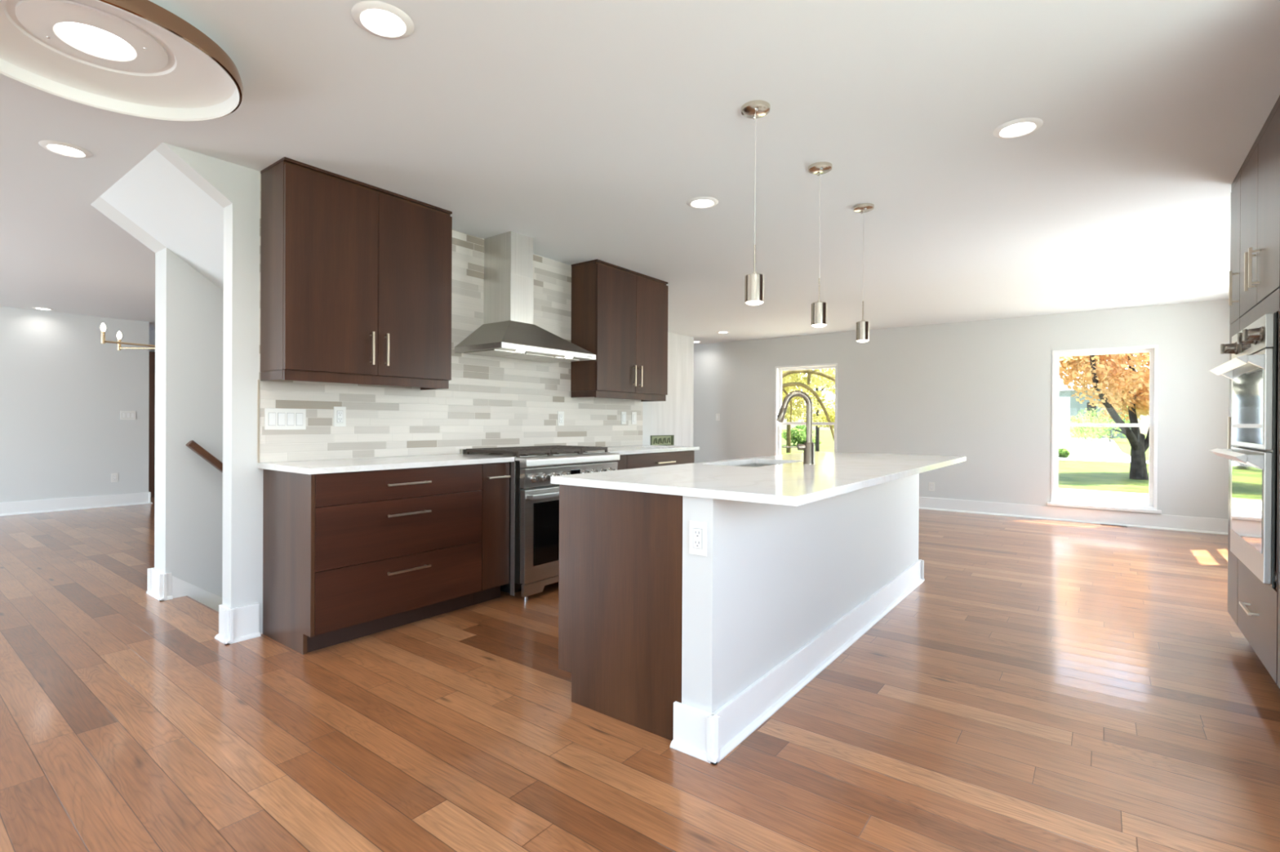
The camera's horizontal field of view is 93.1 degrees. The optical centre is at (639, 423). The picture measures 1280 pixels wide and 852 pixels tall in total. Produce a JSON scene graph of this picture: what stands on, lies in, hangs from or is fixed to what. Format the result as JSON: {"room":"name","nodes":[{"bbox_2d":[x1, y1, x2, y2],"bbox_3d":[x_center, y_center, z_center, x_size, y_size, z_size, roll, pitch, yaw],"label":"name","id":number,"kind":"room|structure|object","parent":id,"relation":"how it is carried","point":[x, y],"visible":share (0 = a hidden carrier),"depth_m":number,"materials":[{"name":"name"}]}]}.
{"room":"kitchen","nodes":[
{"label":"kitchen","id":0,"kind":"room"},
{"bbox_2d":[0,306,149,502],"bbox_3d":[-8.197,-0.147,6.170,0.120,2.440,5.090,0,0,37],"label":"wall","id":1,"kind":"structure","parent":0,"point":[64,392],"depth_m":7.53,"materials":[{"name":"white paint"}]},
{"bbox_2d":[0,491,152,515],"bbox_3d":[-8.179,0.996,6.177,0.154,0.155,5.124,0,0,37],"label":"baseboard","id":2,"kind":"structure","parent":1,"relation":"attached to","point":[17,508],"depth_m":7.55,"materials":[{"name":"white paint"}]},
{"bbox_2d":[111,473,118,482],"bbox_3d":[-6.823,0.703,7.876,0.008,0.115,0.070,0,0,37],"label":"power outlet","id":3,"kind":"object","parent":1,"relation":"attached to","point":[114,477],"visible":1,"depth_m":7.87,"materials":[{"name":"white plastic"}]},
{"bbox_2d":[112,475,116,480],"bbox_3d":[-6.821,0.703,7.875,0.002,0.069,0.036,0,0,37],"label":"receptacle","id":4,"kind":"object","parent":3,"relation":"attached to","point":[114,477],"depth_m":7.87,"materials":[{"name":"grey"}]},
{"bbox_2d":[120,410,136,419],"bbox_3d":[-6.737,-0.109,7.981,0.008,0.115,0.162,0,0,37],"label":"switch plate","id":5,"kind":"object","parent":1,"relation":"attached to","point":[124,415],"visible":1,"depth_m":7.98,"materials":[{"name":"white plastic"}]},
{"bbox_2d":[149,329,155,351],"bbox_3d":[-5.466,-0.146,11.186,0.150,2.440,6.200,0,0,37],"label":"wall","id":6,"kind":"structure","parent":0,"point":[152,333],"depth_m":8.87,"materials":[{"name":"white paint"}]},
{"bbox_2d":[148,351,155,497],"bbox_3d":[-6.948,0.009,9.071,0.045,2.115,0.980,0,0,37],"label":"door","id":7,"kind":"structure","parent":6,"relation":"in","point":[152,354],"depth_m":8.83,"materials":[{"name":"brown wood"}]},
{"bbox_2d":[90,196,223,597],"bbox_3d":[-1.715,0.841,4.896,1.350,4.340,3.896,0,0,37],"label":"wall","id":8,"kind":"structure","parent":0,"point":[189,307],"depth_m":3.92,"materials":[{"name":"white paint"}]},
{"bbox_2d":[146,567,222,612],"bbox_3d":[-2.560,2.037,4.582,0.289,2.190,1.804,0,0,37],"label":"baseboard","id":9,"kind":"structure","parent":8,"relation":"attached to","point":[162,586],"depth_m":3.89,"materials":[{"name":"white paint"}]},
{"bbox_2d":[186,440,222,473],"bbox_3d":[-2.555,0.632,4.315,0.094,1.052,1.127,0,0,37],"label":"handrail","id":10,"kind":"object","parent":8,"relation":"attached to","point":[194,446],"visible":0.27,"depth_m":3.92,"materials":[{"name":"brown wood"}]},
{"bbox_2d":[100,149,223,290],"bbox_3d":[-1.603,-0.107,4.777,1.040,2.443,3.840,0,0,37],"label":"ceiling","id":11,"kind":"structure","parent":0,"point":[155,195],"depth_m":3.42,"materials":[{"name":"white paint"}]},
{"bbox_2d":[155,142,650,634],"bbox_3d":[-1.125,-0.105,4.448,0.120,2.440,3.896,0,0,37],"label":"wall","id":12,"kind":"structure","parent":0,"point":[235,188],"depth_m":3.13,"materials":[{"name":"white paint"}]},
{"bbox_2d":[214,603,261,644],"bbox_3d":[-2.094,1.028,3.158,0.154,0.170,0.159,0,0,37],"label":"baseboard","id":13,"kind":"structure","parent":12,"relation":"attached to","point":[241,624],"depth_m":3.12,"materials":[{"name":"white paint"}]},
{"bbox_2d":[260,156,452,390],"bbox_3d":[-1.569,-0.771,3.473,0.326,1.106,0.976,0,0,37],"label":"upper cabinet","id":14,"kind":"object","parent":12,"relation":"attached to","point":[356,276],"visible":1,"depth_m":3.27,"materials":[{"name":"brown wood"}]},
{"bbox_2d":[257,172,642,462],"bbox_3d":[-0.988,-0.556,4.515,0.011,1.526,3.351,0,0,37],"label":"tile backsplash","id":15,"kind":"structure","parent":12,"relation":"attached to","point":[489,402],"depth_m":4.22,"materials":[{"name":"tile"}]},
{"bbox_2d":[264,408,306,430],"bbox_3d":[-1.920,-0.024,3.283,0.008,0.115,0.207,0,0,37],"label":"switch plate","id":16,"kind":"object","parent":15,"relation":"attached to","point":[275,419],"visible":1,"depth_m":3.28,"materials":[{"name":"white plastic"}]},
{"bbox_2d":[333,406,346,426],"bbox_3d":[-1.741,-0.041,3.518,0.008,0.115,0.070,0,0,37],"label":"power outlet","id":17,"kind":"object","parent":15,"relation":"attached to","point":[340,412],"visible":1,"depth_m":3.52,"materials":[{"name":"white plastic"}]},
{"bbox_2d":[337,410,342,422],"bbox_3d":[-1.740,-0.041,3.517,0.001,0.069,0.036,0,0,37],"label":"receptacle","id":18,"kind":"object","parent":17,"relation":"attached to","point":[340,413],"depth_m":3.52,"materials":[{"name":"white plastic"}]},
{"bbox_2d":[557,411,564,425],"bbox_3d":[-0.646,-0.042,4.957,0.008,0.115,0.070,0,0,37],"label":"power outlet","id":19,"kind":"object","parent":15,"relation":"attached to","point":[560,414],"visible":1,"depth_m":4.95,"materials":[{"name":"white plastic"}]},
{"bbox_2d":[559,414,562,422],"bbox_3d":[-0.644,-0.042,4.955,0.002,0.069,0.036,0,0,37],"label":"receptacle","id":20,"kind":"object","parent":19,"relation":"attached to","point":[560,415],"depth_m":4.95,"materials":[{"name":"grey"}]},
{"bbox_2d":[621,411,626,424],"bbox_3d":[-0.150,-0.053,5.609,0.008,0.115,0.070,0,0,37],"label":"switch plate","id":21,"kind":"object","parent":15,"relation":"attached to","point":[623,413],"visible":1,"depth_m":5.60,"materials":[{"name":"white plastic"}]},
{"bbox_2d":[631,412,636,424],"bbox_3d":[-0.054,-0.052,5.734,0.008,0.115,0.070,0,0,37],"label":"switch plate","id":22,"kind":"object","parent":15,"relation":"attached to","point":[633,414],"visible":1,"depth_m":5.73,"materials":[{"name":"white plastic"}]},
{"bbox_2d":[454,231,595,363],"bbox_3d":[-0.797,-0.900,4.351,0.491,0.843,0.903,0,0,37],"label":"range hood","id":23,"kind":"object","parent":12,"relation":"attached to","point":[508,330],"visible":1,"depth_m":4.23,"materials":[{"name":"silver metal"}]},
{"bbox_2d":[570,259,667,401],"bbox_3d":[-0.142,-0.766,5.347,0.326,1.110,1.002,0,0,37],"label":"upper cabinet","id":24,"kind":"object","parent":12,"relation":"attached to","point":[620,315],"visible":1,"depth_m":5.10,"materials":[{"name":"brown wood"}]},
{"bbox_2d":[0,497,1279,851],"bbox_3d":[-2.101,1.138,5.399,12.530,0.060,11.650,0,0,37],"label":"floor","id":25,"kind":"structure","parent":0,"point":[1046,686],"depth_m":2.24,"materials":[{"name":"brown wood"}]},
{"bbox_2d":[262,463,482,654],"bbox_3d":[-1.463,0.677,3.435,0.577,0.878,1.003,0,0,37],"label":"base cabinet","id":26,"kind":"object","parent":25,"relation":"on","point":[349,556],"visible":0.99,"depth_m":3.15,"materials":[{"name":"brown wood"}]},
{"bbox_2d":[257,453,514,475],"bbox_3d":[-1.401,0.223,3.506,0.584,0.030,1.246,0,0,37],"label":"countertop","id":27,"kind":"structure","parent":26,"relation":"on","point":[359,464],"depth_m":3.26,"materials":[{"name":"white stone"}]},
{"bbox_2d":[472,462,511,604],"bbox_3d":[-1.094,0.678,3.919,0.577,0.878,0.212,0,0,37],"label":"base cabinet","id":28,"kind":"object","parent":25,"relation":"on","point":[495,476],"visible":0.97,"depth_m":3.77,"materials":[{"name":"brown wood"}]},
{"bbox_2d":[459,444,619,600],"bbox_3d":[-0.681,0.646,4.323,0.723,0.944,0.921,0,0,37],"label":"range cooker","id":29,"kind":"object","parent":25,"relation":"on","point":[534,501],"visible":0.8,"depth_m":3.90,"materials":[{"name":"grey metal"}]},
{"bbox_2d":[465,451,599,457],"bbox_3d":[-0.760,0.222,4.385,0.517,0.020,0.918,0,0,37],"label":"cooktop","id":30,"kind":"object","parent":29,"relation":"in","point":[508,455],"depth_m":4.16,"materials":[{"name":"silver metal"}]},
{"bbox_2d":[613,454,626,470],"bbox_3d":[-0.398,0.679,4.864,0.542,0.878,0.256,0,0,37],"label":"base cabinet","id":31,"kind":"object","parent":25,"relation":"on","point":[622,463],"visible":0.15,"depth_m":4.75,"materials":[{"name":"brown wood"}]},
{"bbox_2d":[626,450,693,469],"bbox_3d":[-0.004,0.680,5.352,0.577,0.878,0.996,0,0,37],"label":"base cabinet","id":32,"kind":"object","parent":25,"relation":"on","point":[660,459],"visible":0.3,"depth_m":5.14,"materials":[{"name":"brown wood"}]},
{"bbox_2d":[590,444,699,454],"bbox_3d":[-0.071,0.226,5.253,0.584,0.030,1.275,0,0,37],"label":"countertop","id":33,"kind":"structure","parent":32,"relation":"on","point":[629,450],"depth_m":5.16,"materials":[{"name":"white stone"}]},
{"bbox_2d":[650,435,674,445],"bbox_3d":[0.319,0.242,8.654,0.026,0.150,0.560,0,0,37],"label":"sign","id":34,"kind":"object","parent":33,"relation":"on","point":[659,440],"visible":0.96,"depth_m":8.67,"materials":[{"name":"green"}]},
{"bbox_2d":[558,473,924,764],"bbox_3d":[0.834,0.690,3.430,0.802,0.878,2.978,0,0,37],"label":"kitchen island","id":35,"kind":"object","parent":25,"relation":"on","point":[694,652],"visible":0.84,"depth_m":2.33,"materials":[{"name":"white paint"}]},
{"bbox_2d":[688,520,706,556],"bbox_3d":[0.199,0.394,2.080,0.070,0.115,0.008,0,0,37],"label":"power outlet","id":36,"kind":"object","parent":35,"relation":"attached to","point":[697,530],"visible":1,"depth_m":2.08,"materials":[{"name":"white plastic"}]},
{"bbox_2d":[693,528,702,549],"bbox_3d":[0.198,0.394,2.078,0.036,0.069,0.001,0,0,37],"label":"receptacle","id":37,"kind":"object","parent":36,"relation":"attached to","point":[697,532],"depth_m":2.08,"materials":[{"name":"white plastic"}]},
{"bbox_2d":[551,451,966,506],"bbox_3d":[0.938,0.236,3.326,1.059,0.030,2.916,0,0,37],"label":"island countertop","id":38,"kind":"structure","parent":35,"relation":"on","point":[789,482],"depth_m":2.53,"materials":[{"name":"white stone"}]},
{"bbox_2d":[734,463,775,466],"bbox_3d":[0.657,0.358,3.433,0.346,0.218,0.676,0,0,37],"label":"sink","id":39,"kind":"object","parent":38,"relation":"in","point":[749,464],"visible":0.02,"depth_m":3.76,"materials":[{"name":"silver metal"}]},
{"bbox_2d":[776,391,815,464],"bbox_3d":[0.852,0.020,3.322,0.216,0.402,0.064,0,0,-2],"label":"faucet","id":40,"kind":"object","parent":38,"relation":"on","point":[808,447],"visible":1,"depth_m":3.31,"materials":[{"name":"silver metal"}]},
{"bbox_2d":[1101,524,1127,527],"bbox_3d":[5.303,1.141,6.788,0.230,0.005,0.080,0,0,37],"label":"floor vent","id":41,"kind":"object","parent":25,"relation":"in","point":[1101,524],"visible":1,"depth_m":6.78,"materials":[{"name":"brown"}]},
{"bbox_2d":[1227,166,1241,624],"bbox_3d":[3.345,-0.076,3.004,0.654,2.439,0.294,0,0,37],"label":"tall cabinet","id":42,"kind":"object","parent":25,"relation":"on","point":[1234,273],"visible":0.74,"depth_m":3.17,"materials":[{"name":"brown wood"}]},
{"bbox_2d":[1236,95,1279,684],"bbox_3d":[2.994,-0.077,2.541,0.654,2.439,0.866,0,0,37],"label":"tall cabinet","id":43,"kind":"object","parent":25,"relation":"on","point":[1260,223],"visible":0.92,"depth_m":2.64,"materials":[{"name":"brown wood"}]},
{"bbox_2d":[1209,312,1278,587],"bbox_3d":[2.934,0.108,2.589,0.666,1.092,0.795,0,0,37],"label":"double wall oven","id":44,"kind":"object","parent":43,"relation":"in","point":[1252,370],"visible":1,"depth_m":2.53,"materials":[{"name":"silver metal"}]},
{"bbox_2d":[1277,398,1279,688],"bbox_3d":[2.424,-0.078,1.793,0.654,2.439,0.990,0,0,37],"label":"pantry cabinet","id":45,"kind":"object","parent":25,"relation":"on","point":[1278,599],"visible":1,"depth_m":2.35,"materials":[{"name":"brown wood"}]},
{"bbox_2d":[0,0,1279,345],"bbox_3d":[-2.087,-1.382,5.393,12.530,0.100,11.650,0,0,37],"label":"ceiling","id":46,"kind":"structure","parent":0,"point":[585,131],"depth_m":2.82,"materials":[{"name":"white paint"}]},
{"bbox_2d":[31,306,53,310],"bbox_3d":[-7.068,-1.359,7.179,0.190,0.010,0.190,0,0,37],"label":"recessed light","id":47,"kind":"object","parent":46,"relation":"in","point":[35,308],"visible":1,"depth_m":7.17,"materials":[{"name":"white"}]},
{"bbox_2d":[38,140,92,158],"bbox_3d":[-2.781,-1.324,2.938,0.190,0.010,0.190,0,0,37],"label":"recessed light","id":48,"kind":"object","parent":46,"relation":"in","point":[63,148],"visible":1,"depth_m":2.93,"materials":[{"name":"white"}]},
{"bbox_2d":[0,0,243,121],"bbox_3d":[-1.826,-1.268,2.037,0.826,0.106,0.826,0,0,37],"label":"ceiling lamp","id":49,"kind":"object","parent":46,"relation":"attached to","point":[138,58],"visible":1,"depth_m":2.12,"materials":[{"name":"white metal"}]},
{"bbox_2d":[100,323,155,350],"bbox_3d":[-4.413,-1.018,5.815,1.110,0.654,1.191,0,0,37],"label":"chandelier","id":50,"kind":"object","parent":46,"relation":"hanging from","point":[103,327],"visible":0.29,"depth_m":5.53,"materials":[{"name":"gold metal"}]},
{"bbox_2d":[351,0,414,39],"bbox_3d":[-0.839,-1.311,1.981,0.190,0.010,0.190,0,0,37],"label":"recessed light","id":51,"kind":"object","parent":46,"relation":"in","point":[379,19],"visible":1,"depth_m":1.97,"materials":[{"name":"white"}]},
{"bbox_2d":[686,196,718,208],"bbox_3d":[0.371,-1.309,3.603,0.190,0.010,0.190,0,0,37],"label":"recessed light","id":52,"kind":"object","parent":46,"relation":"in","point":[700,202],"visible":1,"depth_m":3.59,"materials":[{"name":"white"}]},
{"bbox_2d":[716,331,729,333],"bbox_3d":[1.202,-1.318,8.764,0.190,0.010,0.190,0,0,37],"label":"recessed light","id":53,"kind":"object","parent":46,"relation":"in","point":[721,332],"visible":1,"depth_m":8.76,"materials":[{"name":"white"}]},
{"bbox_2d":[741,100,770,305],"bbox_3d":[0.477,-0.902,2.517,0.120,0.818,0.120,0,0,37],"label":"pendant light","id":54,"kind":"object","parent":46,"relation":"hanging from","point":[754,282],"visible":1,"depth_m":2.49,"materials":[{"name":"silver metal"}]},
{"bbox_2d":[808,161,832,327],"bbox_3d":[0.916,-0.901,3.093,0.120,0.818,0.120,0,0,37],"label":"pendant light","id":55,"kind":"object","parent":46,"relation":"hanging from","point":[819,308],"visible":1,"depth_m":3.06,"materials":[{"name":"silver metal"}]},
{"bbox_2d":[853,203,874,342],"bbox_3d":[1.348,-0.900,3.660,0.120,0.818,0.120,0,0,37],"label":"pendant light","id":56,"kind":"object","parent":46,"relation":"hanging from","point":[863,327],"visible":1,"depth_m":3.63,"materials":[{"name":"silver metal"}]},
{"bbox_2d":[992,117,1043,138],"bbox_3d":[1.667,-1.300,2.678,0.190,0.010,0.190,0,0,37],"label":"recessed light","id":57,"kind":"object","parent":46,"relation":"in","point":[1020,127],"visible":1,"depth_m":2.66,"materials":[{"name":"white"}]},
{"bbox_2d":[650,332,693,446],"bbox_3d":[-0.170,-0.109,8.130,0.120,2.440,3.119,0,0,37],"label":"wall","id":58,"kind":"structure","parent":0,"point":[673,416],"depth_m":9.00,"materials":[{"name":"white paint"}]},
{"bbox_2d":[693,298,1230,519],"bbox_3d":[1.386,-0.106,9.967,12.530,2.440,0.160,0,0,37],"label":"wall","id":59,"kind":"structure","parent":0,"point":[980,391],"depth_m":7.63,"materials":[{"name":"white paint"}]},
{"bbox_2d":[715,413,719,420],"bbox_3d":[1.275,-0.106,9.945,0.070,0.115,0.008,0,0,37],"label":"switch plate","id":60,"kind":"object","parent":59,"relation":"attached to","point":[717,415],"visible":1,"depth_m":9.94,"materials":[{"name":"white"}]},
{"bbox_2d":[774,363,837,455],"bbox_3d":[2.490,0.038,9.083,1.040,1.829,0.190,0,0,37],"label":"window","id":61,"kind":"structure","parent":59,"relation":"attached to","point":[778,370],"depth_m":9.26,"materials":[{"name":"white plastic"}]},
{"bbox_2d":[928,482,934,491],"bbox_3d":[3.842,0.833,7.990,0.070,0.115,0.008,0,0,37],"label":"power outlet","id":62,"kind":"object","parent":59,"relation":"attached to","point":[931,485],"visible":1,"depth_m":7.99,"materials":[{"name":"white plastic"}]},
{"bbox_2d":[919,497,1228,534],"bbox_3d":[1.317,1.035,9.896,12.220,0.158,0.034,0,0,37],"label":"baseboard","id":63,"kind":"structure","parent":59,"relation":"attached to","point":[1172,522],"depth_m":7.01,"materials":[{"name":"white paint"}]},
{"bbox_2d":[1047,345,1161,513],"bbox_3d":[5.296,0.056,6.946,1.031,1.834,0.190,0,0,37],"label":"window","id":64,"kind":"structure","parent":59,"relation":"attached to","point":[1150,507],"depth_m":6.87,"materials":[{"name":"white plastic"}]},
{"label":"outside","id":65,"kind":"structure","parent":0,"visible":0},
{"bbox_2d":[1057,488,1148,502],"bbox_3d":[8.753,1.497,9.862,16.000,0.011,7.700,0,0,37],"label":"dry ground","id":66,"kind":"structure","parent":65,"point":[1062,492],"depth_m":12.58,"materials":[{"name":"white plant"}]},
{"bbox_2d":[782,368,835,441],"bbox_3d":[4.505,-0.876,17.580,4.502,4.884,8.324,0,0,17],"label":"tree","id":67,"kind":"object","parent":66,"relation":"on","point":[819,379],"visible":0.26,"depth_m":16.26,"materials":[{"name":"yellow plant"}]},
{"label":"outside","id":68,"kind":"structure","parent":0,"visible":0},
{"bbox_2d":[780,429,1149,493],"bbox_3d":[27.812,1.663,44.807,130.000,0.300,145.000,0,0,37],"label":"ground","id":69,"kind":"structure","parent":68,"point":[1072,474],"depth_m":18.81,"materials":[{"name":"green plant"}]},
{"bbox_2d":[784,370,813,453],"bbox_3d":[7.295,-2.699,30.580,4.896,8.480,7.165,0,0,37],"label":"tree","id":70,"kind":"object","parent":69,"relation":"on","point":[788,426],"visible":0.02,"depth_m":29.92,"materials":[{"name":"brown plant"}]},
{"bbox_2d":[781,425,822,445],"bbox_3d":[10.705,0.829,39.767,2.263,1.554,3.015,0,0,37],"label":"bush","id":71,"kind":"object","parent":69,"relation":"on","point":[800,436],"visible":0.77,"depth_m":39.06,"materials":[{"name":"green plant"}]},
{"bbox_2d":[789,368,835,451],"bbox_3d":[6.844,-2.704,25.240,5.144,8.515,7.489,0,0,23],"label":"tree","id":72,"kind":"object","parent":69,"relation":"on","point":[817,429],"visible":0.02,"depth_m":23.95,"materials":[{"name":"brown plant"}]},
{"bbox_2d":[1058,447,1071,457],"bbox_3d":[18.745,1.317,27.007,0.718,0.542,0.912,0,0,37],"label":"bush","id":73,"kind":"object","parent":69,"relation":"on","point":[1063,452],"visible":0.69,"depth_m":26.70,"materials":[{"name":"green plant"}]},
{"bbox_2d":[1058,377,1130,438],"bbox_3d":[50.427,-1.867,69.495,11.042,6.872,11.016,0,0,37],"label":"house","id":74,"kind":"structure","parent":69,"relation":"on","point":[1075,406],"depth_m":66.00,"materials":[{"name":"white"}]},
{"bbox_2d":[1069,414,1124,440],"bbox_3d":[43.136,0.417,58.034,7.005,2.638,10.186,0,0,17],"label":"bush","id":75,"kind":"object","parent":69,"relation":"on","point":[1073,435],"visible":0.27,"depth_m":59.32,"materials":[{"name":"green plant"}]},
{"bbox_2d":[1058,352,1149,479],"bbox_3d":[13.737,-1.752,16.894,8.158,6.770,4.288,0,0,-4],"label":"tree","id":76,"kind":"object","parent":69,"relation":"on","point":[1130,387],"visible":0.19,"depth_m":16.17,"materials":[{"name":"orange plant"}]},
{"bbox_2d":[1069,405,1145,441],"bbox_3d":[40.239,-0.202,51.804,6.408,3.647,8.841,0,0,37],"label":"bush","id":77,"kind":"object","parent":69,"relation":"on","point":[1082,430],"visible":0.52,"depth_m":50.94,"materials":[{"name":"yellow plant"}]},
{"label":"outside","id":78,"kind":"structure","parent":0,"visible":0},
{"bbox_2d":[1058,437,1149,463],"bbox_3d":[54.600,1.521,93.805,35.395,0.011,156.402,0,0,37],"label":"street","id":79,"kind":"structure","parent":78,"point":[1104,450],"depth_m":32.83,"materials":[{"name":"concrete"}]},
{"bbox_2d":[1058,396,1069,444],"bbox_3d":[30.488,-0.236,48.499,2.790,3.508,7.000,0,0,0],"label":"house","id":80,"kind":"structure","parent":79,"relation":"on","point":[1064,402],"depth_m":45.00,"materials":[{"name":"white"}]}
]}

